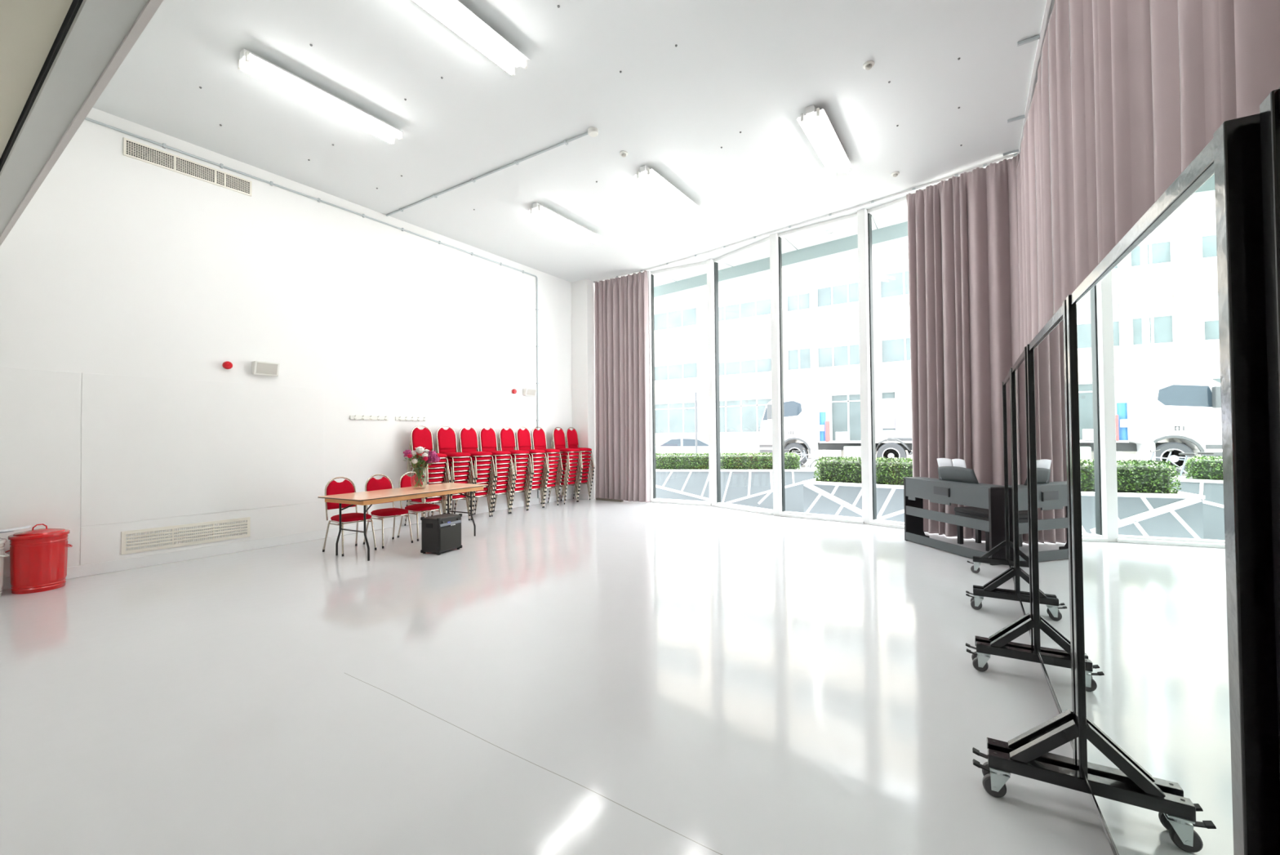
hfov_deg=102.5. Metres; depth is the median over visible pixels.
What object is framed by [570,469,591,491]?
banquet chair
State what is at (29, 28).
ceiling
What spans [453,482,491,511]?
banquet chair
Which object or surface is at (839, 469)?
box hedge
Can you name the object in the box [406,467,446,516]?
banquet chair
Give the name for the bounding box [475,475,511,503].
banquet chair
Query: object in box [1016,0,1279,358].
curtain
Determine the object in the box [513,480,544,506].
banquet chair
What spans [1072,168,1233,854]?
mirror glass
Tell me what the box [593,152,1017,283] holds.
track
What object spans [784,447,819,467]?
bicycle
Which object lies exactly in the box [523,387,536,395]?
wall speaker
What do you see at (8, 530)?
paper sheets
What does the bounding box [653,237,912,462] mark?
office building
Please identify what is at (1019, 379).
mirror glass
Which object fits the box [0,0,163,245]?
ceiling beam
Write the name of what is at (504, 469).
banquet chair
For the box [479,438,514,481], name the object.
banquet chair
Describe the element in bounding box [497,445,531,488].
banquet chair
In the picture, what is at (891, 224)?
soffit
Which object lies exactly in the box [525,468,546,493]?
banquet chair
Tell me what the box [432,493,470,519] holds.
banquet chair
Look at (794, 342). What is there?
blind
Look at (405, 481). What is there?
banquet chair
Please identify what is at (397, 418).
rail
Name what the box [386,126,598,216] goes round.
conduit
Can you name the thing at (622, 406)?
curtain
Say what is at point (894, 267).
blind
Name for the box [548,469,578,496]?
banquet chair
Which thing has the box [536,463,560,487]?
banquet chair
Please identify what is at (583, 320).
wall
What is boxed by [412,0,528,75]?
fluorescent light
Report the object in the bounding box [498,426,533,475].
banquet chair
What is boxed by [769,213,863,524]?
window
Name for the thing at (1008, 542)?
mirror glass
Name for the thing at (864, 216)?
window
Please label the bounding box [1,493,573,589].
baseboard
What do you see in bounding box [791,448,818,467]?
bicycle
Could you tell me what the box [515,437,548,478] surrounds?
banquet chair
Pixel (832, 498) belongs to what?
planter
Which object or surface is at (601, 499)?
batten
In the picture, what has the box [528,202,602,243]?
fluorescent light
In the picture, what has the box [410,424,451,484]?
banquet chair
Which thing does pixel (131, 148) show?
air vent
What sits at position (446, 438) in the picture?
banquet chair
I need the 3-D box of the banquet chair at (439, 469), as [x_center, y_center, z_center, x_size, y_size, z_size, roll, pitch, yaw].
[-3.495,0.667,8.478,0.525,0.947,0.438,-1,-1,33]
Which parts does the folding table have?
leg, leg, leg, leg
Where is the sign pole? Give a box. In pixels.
[694,391,697,455]
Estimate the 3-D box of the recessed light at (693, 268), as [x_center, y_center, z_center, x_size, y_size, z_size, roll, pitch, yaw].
[1.211,-3.443,11.191,0.170,0.020,0.170,-1,-1,34]
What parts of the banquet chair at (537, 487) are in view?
seat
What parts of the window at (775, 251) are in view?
head rail, rail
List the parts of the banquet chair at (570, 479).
seat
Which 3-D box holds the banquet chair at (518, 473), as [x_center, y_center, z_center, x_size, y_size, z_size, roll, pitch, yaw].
[-2.495,0.843,10.028,0.525,0.947,0.438,-1,-1,34]
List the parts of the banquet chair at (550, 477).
seat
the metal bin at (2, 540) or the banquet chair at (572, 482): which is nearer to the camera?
the metal bin at (2, 540)
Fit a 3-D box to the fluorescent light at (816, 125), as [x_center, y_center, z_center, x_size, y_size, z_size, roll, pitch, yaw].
[2.302,-3.474,6.316,0.302,0.139,1.540,-1,-1,34]
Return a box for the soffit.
[653,203,907,298]
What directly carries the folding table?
on the floor
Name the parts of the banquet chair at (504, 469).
seat, leg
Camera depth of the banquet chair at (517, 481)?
9.95 m
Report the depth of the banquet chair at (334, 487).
6.63 m
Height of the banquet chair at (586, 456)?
0.947 m
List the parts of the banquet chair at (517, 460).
seat, leg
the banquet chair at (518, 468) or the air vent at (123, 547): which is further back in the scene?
the banquet chair at (518, 468)
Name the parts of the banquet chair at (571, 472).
seat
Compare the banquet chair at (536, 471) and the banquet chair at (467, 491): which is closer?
the banquet chair at (467, 491)
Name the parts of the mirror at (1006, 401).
frame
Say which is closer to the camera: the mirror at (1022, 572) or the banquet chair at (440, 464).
the mirror at (1022, 572)
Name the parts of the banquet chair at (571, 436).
backrest, frame, seat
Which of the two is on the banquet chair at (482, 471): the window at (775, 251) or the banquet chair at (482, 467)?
the banquet chair at (482, 467)
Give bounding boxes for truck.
[759,386,912,466]
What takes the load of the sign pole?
on the street
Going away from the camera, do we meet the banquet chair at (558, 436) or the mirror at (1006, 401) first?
the mirror at (1006, 401)
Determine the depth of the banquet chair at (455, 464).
8.71 m
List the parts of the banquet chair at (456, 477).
seat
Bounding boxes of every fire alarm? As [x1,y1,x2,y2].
[222,360,232,368]
[511,388,516,393]
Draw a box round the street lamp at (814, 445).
[809,260,817,467]
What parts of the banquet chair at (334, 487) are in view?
leg, backrest, frame, leg, seat frame, seat, leg, leg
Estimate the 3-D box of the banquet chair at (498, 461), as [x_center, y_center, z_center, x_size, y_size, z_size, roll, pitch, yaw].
[-2.709,0.600,9.631,0.525,0.947,0.438,-1,-1,34]
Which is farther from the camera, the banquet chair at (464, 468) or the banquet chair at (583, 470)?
the banquet chair at (583, 470)
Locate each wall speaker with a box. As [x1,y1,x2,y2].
[251,360,279,376]
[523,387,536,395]
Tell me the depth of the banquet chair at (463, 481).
8.80 m
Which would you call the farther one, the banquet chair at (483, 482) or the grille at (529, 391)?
the grille at (529, 391)
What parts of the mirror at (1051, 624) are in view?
frame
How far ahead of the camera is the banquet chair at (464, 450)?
9.20 m
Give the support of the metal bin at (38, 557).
on the floor
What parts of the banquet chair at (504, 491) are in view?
seat, leg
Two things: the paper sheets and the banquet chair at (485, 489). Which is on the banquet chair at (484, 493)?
the banquet chair at (485, 489)
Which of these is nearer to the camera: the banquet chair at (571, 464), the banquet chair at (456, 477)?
the banquet chair at (456, 477)
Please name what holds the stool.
on the floor
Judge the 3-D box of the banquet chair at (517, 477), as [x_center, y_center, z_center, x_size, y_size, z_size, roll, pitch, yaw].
[-2.505,0.923,10.039,0.525,0.948,0.438,-1,-1,33]
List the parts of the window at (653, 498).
head rail, rail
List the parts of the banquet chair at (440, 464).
seat, leg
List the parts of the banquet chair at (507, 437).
backrest, frame, leg, seat, leg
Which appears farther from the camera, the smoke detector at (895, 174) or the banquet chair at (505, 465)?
the banquet chair at (505, 465)
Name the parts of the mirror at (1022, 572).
frame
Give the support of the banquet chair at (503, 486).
on the banquet chair at (504, 491)
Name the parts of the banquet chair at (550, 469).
seat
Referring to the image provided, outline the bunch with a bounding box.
[403,446,440,487]
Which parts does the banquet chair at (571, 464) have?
seat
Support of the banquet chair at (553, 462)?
on the banquet chair at (550, 466)
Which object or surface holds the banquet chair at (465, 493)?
on the banquet chair at (454, 496)
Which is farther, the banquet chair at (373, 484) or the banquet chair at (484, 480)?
the banquet chair at (484, 480)
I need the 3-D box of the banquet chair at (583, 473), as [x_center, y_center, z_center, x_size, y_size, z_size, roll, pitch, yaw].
[-1.448,1.020,11.649,0.525,0.947,0.438,-1,-1,33]
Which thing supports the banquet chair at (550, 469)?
on the banquet chair at (553, 473)
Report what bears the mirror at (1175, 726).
on the floor
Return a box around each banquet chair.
[322,476,377,555]
[363,473,413,548]
[397,471,441,541]
[404,473,444,520]
[404,496,444,525]
[406,457,447,506]
[406,458,447,502]
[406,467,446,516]
[407,462,447,513]
[408,443,448,484]
[408,447,446,498]
[409,438,449,484]
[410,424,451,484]
[431,491,470,513]
[431,492,470,515]
[432,475,470,505]
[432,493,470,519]
[433,480,470,509]
[435,437,474,483]
[435,441,472,483]
[435,449,473,495]
[435,462,472,500]
[436,425,475,481]
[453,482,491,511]
[453,487,491,514]
[453,490,490,519]
[454,477,492,506]
[457,435,494,484]
[457,440,494,486]
[457,446,493,493]
[457,450,493,497]
[459,425,496,479]
[460,473,493,502]
[474,484,510,511]
[474,488,510,516]
[475,472,511,499]
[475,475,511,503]
[475,480,511,507]
[478,441,513,485]
[478,444,513,490]
[479,426,514,477]
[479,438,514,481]
[486,467,512,494]
[493,482,528,509]
[493,486,527,513]
[494,466,528,500]
[494,478,528,505]
[495,470,529,496]
[497,435,532,479]
[497,440,531,484]
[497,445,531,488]
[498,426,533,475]
[503,466,530,492]
[511,477,544,502]
[512,484,543,510]
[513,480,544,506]
[514,446,546,486]
[515,426,548,474]
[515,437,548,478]
[515,439,547,482]
[525,465,546,489]
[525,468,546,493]
[525,472,545,497]
[530,483,558,507]
[531,435,562,475]
[531,442,562,479]
[532,426,563,472]
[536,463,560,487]
[537,480,559,503]
[538,475,559,499]
[541,460,561,484]
[541,468,560,492]
[541,471,559,496]
[547,480,577,503]
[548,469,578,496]
[548,469,579,493]
[548,476,577,500]
[550,462,580,485]
[551,436,582,474]
[551,438,581,478]
[551,441,580,481]
[552,426,582,471]
[555,466,579,488]
[561,475,591,497]
[561,480,590,502]
[562,471,591,494]
[565,426,595,469]
[565,436,594,473]
[570,461,592,484]
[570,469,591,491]
[574,465,591,487]
[576,454,593,476]
[577,458,593,479]
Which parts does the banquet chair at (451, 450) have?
backrest, seat, seat frame, leg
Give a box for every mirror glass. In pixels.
[1004,377,1013,577]
[1013,358,1030,613]
[1031,317,1071,711]
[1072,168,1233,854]
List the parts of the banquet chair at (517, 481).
seat, leg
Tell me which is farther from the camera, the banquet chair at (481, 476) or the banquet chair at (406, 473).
the banquet chair at (481, 476)
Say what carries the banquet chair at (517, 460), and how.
on the banquet chair at (517, 464)
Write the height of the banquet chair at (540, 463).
0.947 m
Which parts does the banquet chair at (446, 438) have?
backrest, frame, leg, seat, seat frame, leg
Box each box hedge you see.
[655,452,800,469]
[813,455,912,484]
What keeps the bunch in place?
in the flower vase
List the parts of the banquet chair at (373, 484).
leg, backrest, frame, leg, seat, seat frame, leg, leg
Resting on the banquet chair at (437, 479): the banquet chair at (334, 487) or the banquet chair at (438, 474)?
the banquet chair at (438, 474)
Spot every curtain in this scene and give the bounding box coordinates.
[594,270,649,502]
[906,153,1019,541]
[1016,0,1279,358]
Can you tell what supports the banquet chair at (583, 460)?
on the banquet chair at (584, 464)
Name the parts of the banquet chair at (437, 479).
seat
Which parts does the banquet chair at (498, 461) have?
seat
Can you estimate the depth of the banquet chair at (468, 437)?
9.28 m
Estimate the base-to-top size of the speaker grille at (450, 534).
0.270 m
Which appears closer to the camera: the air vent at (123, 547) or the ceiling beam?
the ceiling beam
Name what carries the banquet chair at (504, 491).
on the floor
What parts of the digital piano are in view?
panel, rating plate, panel, rail, panel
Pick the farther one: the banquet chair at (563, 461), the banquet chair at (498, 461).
the banquet chair at (563, 461)
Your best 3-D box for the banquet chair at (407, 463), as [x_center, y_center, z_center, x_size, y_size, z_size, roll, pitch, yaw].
[-3.534,0.906,8.496,0.525,0.948,0.438,-1,-1,34]
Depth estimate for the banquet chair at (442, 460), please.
8.43 m
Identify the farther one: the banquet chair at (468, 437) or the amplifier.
the banquet chair at (468, 437)
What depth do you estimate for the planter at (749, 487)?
14.02 m
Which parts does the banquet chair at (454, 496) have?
seat, seat frame, leg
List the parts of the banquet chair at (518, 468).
seat, leg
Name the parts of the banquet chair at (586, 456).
seat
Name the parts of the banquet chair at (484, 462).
seat, leg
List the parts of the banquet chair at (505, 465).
seat, leg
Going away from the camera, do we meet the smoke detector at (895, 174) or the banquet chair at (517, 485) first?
the smoke detector at (895, 174)
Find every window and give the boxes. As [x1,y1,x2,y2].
[647,261,711,506]
[706,236,773,515]
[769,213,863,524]
[857,196,928,532]
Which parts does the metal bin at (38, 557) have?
lid, lid handle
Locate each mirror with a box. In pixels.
[767,404,772,418]
[965,346,1033,660]
[965,368,1015,602]
[966,299,1077,775]
[973,113,1279,854]
[1259,87,1279,773]
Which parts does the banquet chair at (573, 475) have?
seat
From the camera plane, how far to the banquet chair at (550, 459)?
10.64 m
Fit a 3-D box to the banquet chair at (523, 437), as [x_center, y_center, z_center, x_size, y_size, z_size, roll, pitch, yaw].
[-2.185,0.448,10.366,0.525,0.947,0.438,-1,-1,33]
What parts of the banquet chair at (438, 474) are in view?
seat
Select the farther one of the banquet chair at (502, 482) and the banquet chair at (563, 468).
the banquet chair at (563, 468)
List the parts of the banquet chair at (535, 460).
seat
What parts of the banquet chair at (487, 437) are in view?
backrest, frame, leg, seat, seat frame, leg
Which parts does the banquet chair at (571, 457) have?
seat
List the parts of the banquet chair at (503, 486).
seat, leg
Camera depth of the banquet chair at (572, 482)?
11.22 m
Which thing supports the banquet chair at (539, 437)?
on the banquet chair at (550, 455)
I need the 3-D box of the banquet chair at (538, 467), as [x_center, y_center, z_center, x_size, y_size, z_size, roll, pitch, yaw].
[-2.233,0.767,10.396,0.525,0.948,0.438,-1,-1,33]
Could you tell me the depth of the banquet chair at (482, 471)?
9.16 m
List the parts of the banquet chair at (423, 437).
frame, backrest, leg, seat, leg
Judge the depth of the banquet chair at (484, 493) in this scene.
9.25 m
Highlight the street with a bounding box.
[800,461,818,467]
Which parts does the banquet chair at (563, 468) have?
seat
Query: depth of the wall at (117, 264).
7.07 m
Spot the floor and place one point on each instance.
(592, 676)
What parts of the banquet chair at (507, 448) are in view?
backrest, seat, leg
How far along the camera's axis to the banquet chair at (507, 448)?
9.96 m
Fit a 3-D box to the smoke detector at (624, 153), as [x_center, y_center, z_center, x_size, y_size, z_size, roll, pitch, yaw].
[-0.206,-3.497,6.594,0.104,0.043,0.104,-1,-1,34]
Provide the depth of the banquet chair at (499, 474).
9.56 m
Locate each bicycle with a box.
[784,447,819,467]
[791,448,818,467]
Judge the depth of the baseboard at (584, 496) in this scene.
11.81 m
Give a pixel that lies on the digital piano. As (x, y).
(957, 485)
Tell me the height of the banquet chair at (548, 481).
0.947 m
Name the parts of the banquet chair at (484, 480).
seat, leg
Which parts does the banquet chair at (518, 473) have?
seat, leg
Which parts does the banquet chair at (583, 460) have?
seat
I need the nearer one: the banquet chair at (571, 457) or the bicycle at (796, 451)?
the banquet chair at (571, 457)
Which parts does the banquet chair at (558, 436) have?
backrest, frame, seat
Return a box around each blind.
[787,277,808,296]
[787,335,809,350]
[880,260,908,275]
[881,324,910,340]
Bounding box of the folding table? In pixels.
[317,482,488,560]
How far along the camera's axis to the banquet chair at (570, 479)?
11.20 m
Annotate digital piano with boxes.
[903,466,1005,564]
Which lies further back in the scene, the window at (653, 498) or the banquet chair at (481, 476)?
the window at (653, 498)
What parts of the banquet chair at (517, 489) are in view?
seat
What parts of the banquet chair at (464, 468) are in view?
seat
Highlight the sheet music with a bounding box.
[937,457,966,479]
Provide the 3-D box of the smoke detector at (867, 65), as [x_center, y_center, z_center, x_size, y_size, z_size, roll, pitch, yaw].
[2.247,-3.546,5.049,0.104,0.043,0.104,-1,-1,34]
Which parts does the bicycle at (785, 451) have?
frame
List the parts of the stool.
leg, seat, frame, leg, leg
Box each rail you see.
[350,414,388,420]
[395,416,426,421]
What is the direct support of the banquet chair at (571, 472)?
on the banquet chair at (573, 475)
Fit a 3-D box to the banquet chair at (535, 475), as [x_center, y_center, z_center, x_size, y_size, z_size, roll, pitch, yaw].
[-2.263,0.927,10.401,0.525,0.948,0.438,-1,-1,34]
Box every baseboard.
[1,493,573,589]
[573,493,588,499]
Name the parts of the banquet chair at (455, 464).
seat frame, seat, leg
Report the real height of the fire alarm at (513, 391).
0.100 m
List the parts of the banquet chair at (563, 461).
seat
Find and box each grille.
[256,362,277,374]
[440,524,461,550]
[526,388,536,395]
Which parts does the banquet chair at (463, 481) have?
seat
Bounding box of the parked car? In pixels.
[655,435,744,455]
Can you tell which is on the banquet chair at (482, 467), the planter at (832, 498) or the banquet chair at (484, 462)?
the banquet chair at (484, 462)
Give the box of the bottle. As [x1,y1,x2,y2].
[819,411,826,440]
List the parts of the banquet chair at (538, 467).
seat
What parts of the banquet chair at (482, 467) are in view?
seat, leg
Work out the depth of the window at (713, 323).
10.54 m
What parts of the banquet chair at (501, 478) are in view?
seat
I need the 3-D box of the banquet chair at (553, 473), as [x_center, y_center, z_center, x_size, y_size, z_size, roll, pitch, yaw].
[-2.018,0.930,10.769,0.525,0.948,0.438,-1,-1,34]
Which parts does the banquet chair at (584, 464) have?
seat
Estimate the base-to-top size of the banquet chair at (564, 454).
0.947 m
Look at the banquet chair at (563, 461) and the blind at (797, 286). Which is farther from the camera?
the blind at (797, 286)
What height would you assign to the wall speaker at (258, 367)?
0.174 m
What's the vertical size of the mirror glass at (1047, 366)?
1.722 m
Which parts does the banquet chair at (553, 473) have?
seat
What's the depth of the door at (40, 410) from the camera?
5.24 m
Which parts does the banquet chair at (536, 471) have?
seat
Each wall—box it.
[0,107,572,564]
[571,279,595,499]
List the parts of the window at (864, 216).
head rail, rail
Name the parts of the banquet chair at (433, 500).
seat frame, seat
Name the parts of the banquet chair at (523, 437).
frame, backrest, leg, seat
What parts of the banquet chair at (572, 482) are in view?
seat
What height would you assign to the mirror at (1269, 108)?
1.955 m
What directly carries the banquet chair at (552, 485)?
on the floor
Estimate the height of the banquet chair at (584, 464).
0.948 m
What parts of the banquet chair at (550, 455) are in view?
backrest, seat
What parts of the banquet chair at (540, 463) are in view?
seat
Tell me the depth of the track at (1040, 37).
4.99 m
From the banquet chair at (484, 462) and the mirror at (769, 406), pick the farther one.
the mirror at (769, 406)
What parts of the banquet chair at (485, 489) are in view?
seat, leg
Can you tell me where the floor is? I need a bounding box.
[0,498,1113,854]
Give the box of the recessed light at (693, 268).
[691,267,699,271]
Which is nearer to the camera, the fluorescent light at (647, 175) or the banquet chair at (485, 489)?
the fluorescent light at (647, 175)
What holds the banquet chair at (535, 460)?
on the banquet chair at (540, 463)
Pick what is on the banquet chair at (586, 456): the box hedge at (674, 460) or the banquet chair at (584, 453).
the banquet chair at (584, 453)
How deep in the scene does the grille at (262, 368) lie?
6.83 m
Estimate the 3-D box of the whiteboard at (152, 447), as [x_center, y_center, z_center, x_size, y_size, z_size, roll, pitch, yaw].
[-5.284,0.244,6.486,0.008,1.637,2.425,-1,-1,34]
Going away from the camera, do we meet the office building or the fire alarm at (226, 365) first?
the fire alarm at (226, 365)
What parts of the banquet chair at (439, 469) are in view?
seat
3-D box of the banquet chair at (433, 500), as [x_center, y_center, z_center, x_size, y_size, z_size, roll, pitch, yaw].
[-3.568,1.145,8.521,0.525,0.947,0.438,-1,-1,34]
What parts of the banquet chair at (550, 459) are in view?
seat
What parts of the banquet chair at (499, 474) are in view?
seat, leg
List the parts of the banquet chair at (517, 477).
seat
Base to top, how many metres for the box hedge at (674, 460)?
0.491 m
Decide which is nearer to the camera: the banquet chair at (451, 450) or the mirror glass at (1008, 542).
the mirror glass at (1008, 542)
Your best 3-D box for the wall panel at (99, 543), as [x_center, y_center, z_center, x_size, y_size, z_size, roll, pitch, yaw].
[-5.275,1.272,6.469,0.008,0.402,2.425,-1,-1,34]
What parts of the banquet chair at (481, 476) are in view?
seat, leg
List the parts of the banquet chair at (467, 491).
leg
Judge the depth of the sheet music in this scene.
6.33 m
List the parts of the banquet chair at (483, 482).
leg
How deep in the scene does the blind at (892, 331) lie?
24.52 m
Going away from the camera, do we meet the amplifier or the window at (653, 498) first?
the amplifier
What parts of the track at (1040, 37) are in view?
rail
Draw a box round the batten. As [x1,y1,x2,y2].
[595,497,623,502]
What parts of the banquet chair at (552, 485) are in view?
seat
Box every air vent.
[120,516,250,554]
[123,137,251,196]
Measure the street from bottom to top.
1.040 m
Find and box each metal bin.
[0,537,8,596]
[4,523,72,594]
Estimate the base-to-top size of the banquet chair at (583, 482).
0.947 m
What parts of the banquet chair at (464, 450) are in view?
frame, backrest, leg, seat, leg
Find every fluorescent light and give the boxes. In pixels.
[237,48,404,144]
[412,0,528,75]
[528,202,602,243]
[634,164,702,217]
[796,105,853,177]
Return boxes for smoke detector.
[619,151,627,157]
[862,60,874,70]
[891,171,899,177]
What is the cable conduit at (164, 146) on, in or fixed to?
attached to the wall at (117, 264)
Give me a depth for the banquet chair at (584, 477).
11.63 m
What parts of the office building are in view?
pane, pane, pane, pane, pane, pane, pane, pane, pane, pane, pane, pane, pane, pane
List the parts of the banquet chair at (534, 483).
seat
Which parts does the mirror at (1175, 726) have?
frame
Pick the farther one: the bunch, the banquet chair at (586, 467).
the banquet chair at (586, 467)
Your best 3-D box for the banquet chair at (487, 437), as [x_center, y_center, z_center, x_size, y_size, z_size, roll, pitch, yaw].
[-2.690,0.440,9.609,0.525,0.947,0.438,-1,-1,34]
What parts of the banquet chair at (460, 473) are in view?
seat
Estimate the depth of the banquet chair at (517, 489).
9.98 m
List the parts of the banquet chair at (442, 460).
seat, leg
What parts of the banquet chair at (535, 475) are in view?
seat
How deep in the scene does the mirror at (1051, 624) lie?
2.41 m
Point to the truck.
(797, 401)
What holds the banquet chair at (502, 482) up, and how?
on the banquet chair at (503, 486)
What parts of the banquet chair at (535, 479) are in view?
seat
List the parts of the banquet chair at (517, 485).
seat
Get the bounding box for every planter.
[655,467,819,512]
[801,478,904,521]
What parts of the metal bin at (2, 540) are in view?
lid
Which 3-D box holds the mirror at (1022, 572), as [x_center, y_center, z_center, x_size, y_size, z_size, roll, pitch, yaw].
[2.658,0.498,3.565,0.702,1.955,1.248,-1,-1,32]
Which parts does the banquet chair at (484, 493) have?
seat frame, seat, leg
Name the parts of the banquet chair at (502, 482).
seat, leg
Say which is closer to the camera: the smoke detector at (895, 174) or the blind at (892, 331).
the smoke detector at (895, 174)
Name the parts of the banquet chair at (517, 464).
seat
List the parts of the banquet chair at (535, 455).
backrest, seat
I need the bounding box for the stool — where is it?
[954,506,989,551]
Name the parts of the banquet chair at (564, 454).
backrest, seat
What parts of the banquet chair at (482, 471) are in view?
seat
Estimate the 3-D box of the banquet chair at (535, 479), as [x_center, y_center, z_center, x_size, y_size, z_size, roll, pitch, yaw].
[-2.272,1.006,10.414,0.525,0.947,0.438,-1,-1,34]
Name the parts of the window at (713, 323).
head rail, rail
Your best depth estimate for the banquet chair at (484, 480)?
9.20 m
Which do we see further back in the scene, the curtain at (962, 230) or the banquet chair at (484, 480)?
the banquet chair at (484, 480)
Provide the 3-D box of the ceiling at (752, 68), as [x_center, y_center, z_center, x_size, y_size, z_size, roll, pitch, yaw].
[-0.131,-3.647,6.360,9.450,0.250,9.130,-1,-1,34]
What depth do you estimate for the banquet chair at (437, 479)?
8.43 m
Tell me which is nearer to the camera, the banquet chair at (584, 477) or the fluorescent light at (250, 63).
the fluorescent light at (250, 63)
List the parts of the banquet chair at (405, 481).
leg, backrest, frame, leg, seat, seat frame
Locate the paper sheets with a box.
[0,524,31,533]
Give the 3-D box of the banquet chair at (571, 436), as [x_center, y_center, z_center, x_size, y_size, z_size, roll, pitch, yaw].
[-1.361,0.462,11.600,0.525,0.947,0.438,-1,-1,34]
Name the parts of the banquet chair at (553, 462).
seat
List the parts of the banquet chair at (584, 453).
backrest, seat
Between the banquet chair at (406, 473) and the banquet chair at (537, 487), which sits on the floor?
the banquet chair at (537, 487)
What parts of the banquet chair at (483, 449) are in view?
backrest, seat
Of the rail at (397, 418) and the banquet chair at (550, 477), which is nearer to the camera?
the rail at (397, 418)
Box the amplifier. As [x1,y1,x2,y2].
[420,512,462,555]
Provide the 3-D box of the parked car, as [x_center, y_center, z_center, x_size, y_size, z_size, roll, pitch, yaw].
[1.908,1.038,20.167,3.997,1.370,1.712,-1,-1,34]
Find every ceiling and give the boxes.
[0,0,72,158]
[92,0,1054,282]
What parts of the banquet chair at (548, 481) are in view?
seat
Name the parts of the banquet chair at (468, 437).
backrest, frame, leg, seat, leg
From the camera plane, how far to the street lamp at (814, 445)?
16.66 m
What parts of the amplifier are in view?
handle, control panel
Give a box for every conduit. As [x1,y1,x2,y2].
[84,117,538,497]
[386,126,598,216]
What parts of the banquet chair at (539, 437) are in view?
backrest, frame, seat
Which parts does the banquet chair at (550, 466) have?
seat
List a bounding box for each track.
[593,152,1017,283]
[1003,0,1051,155]

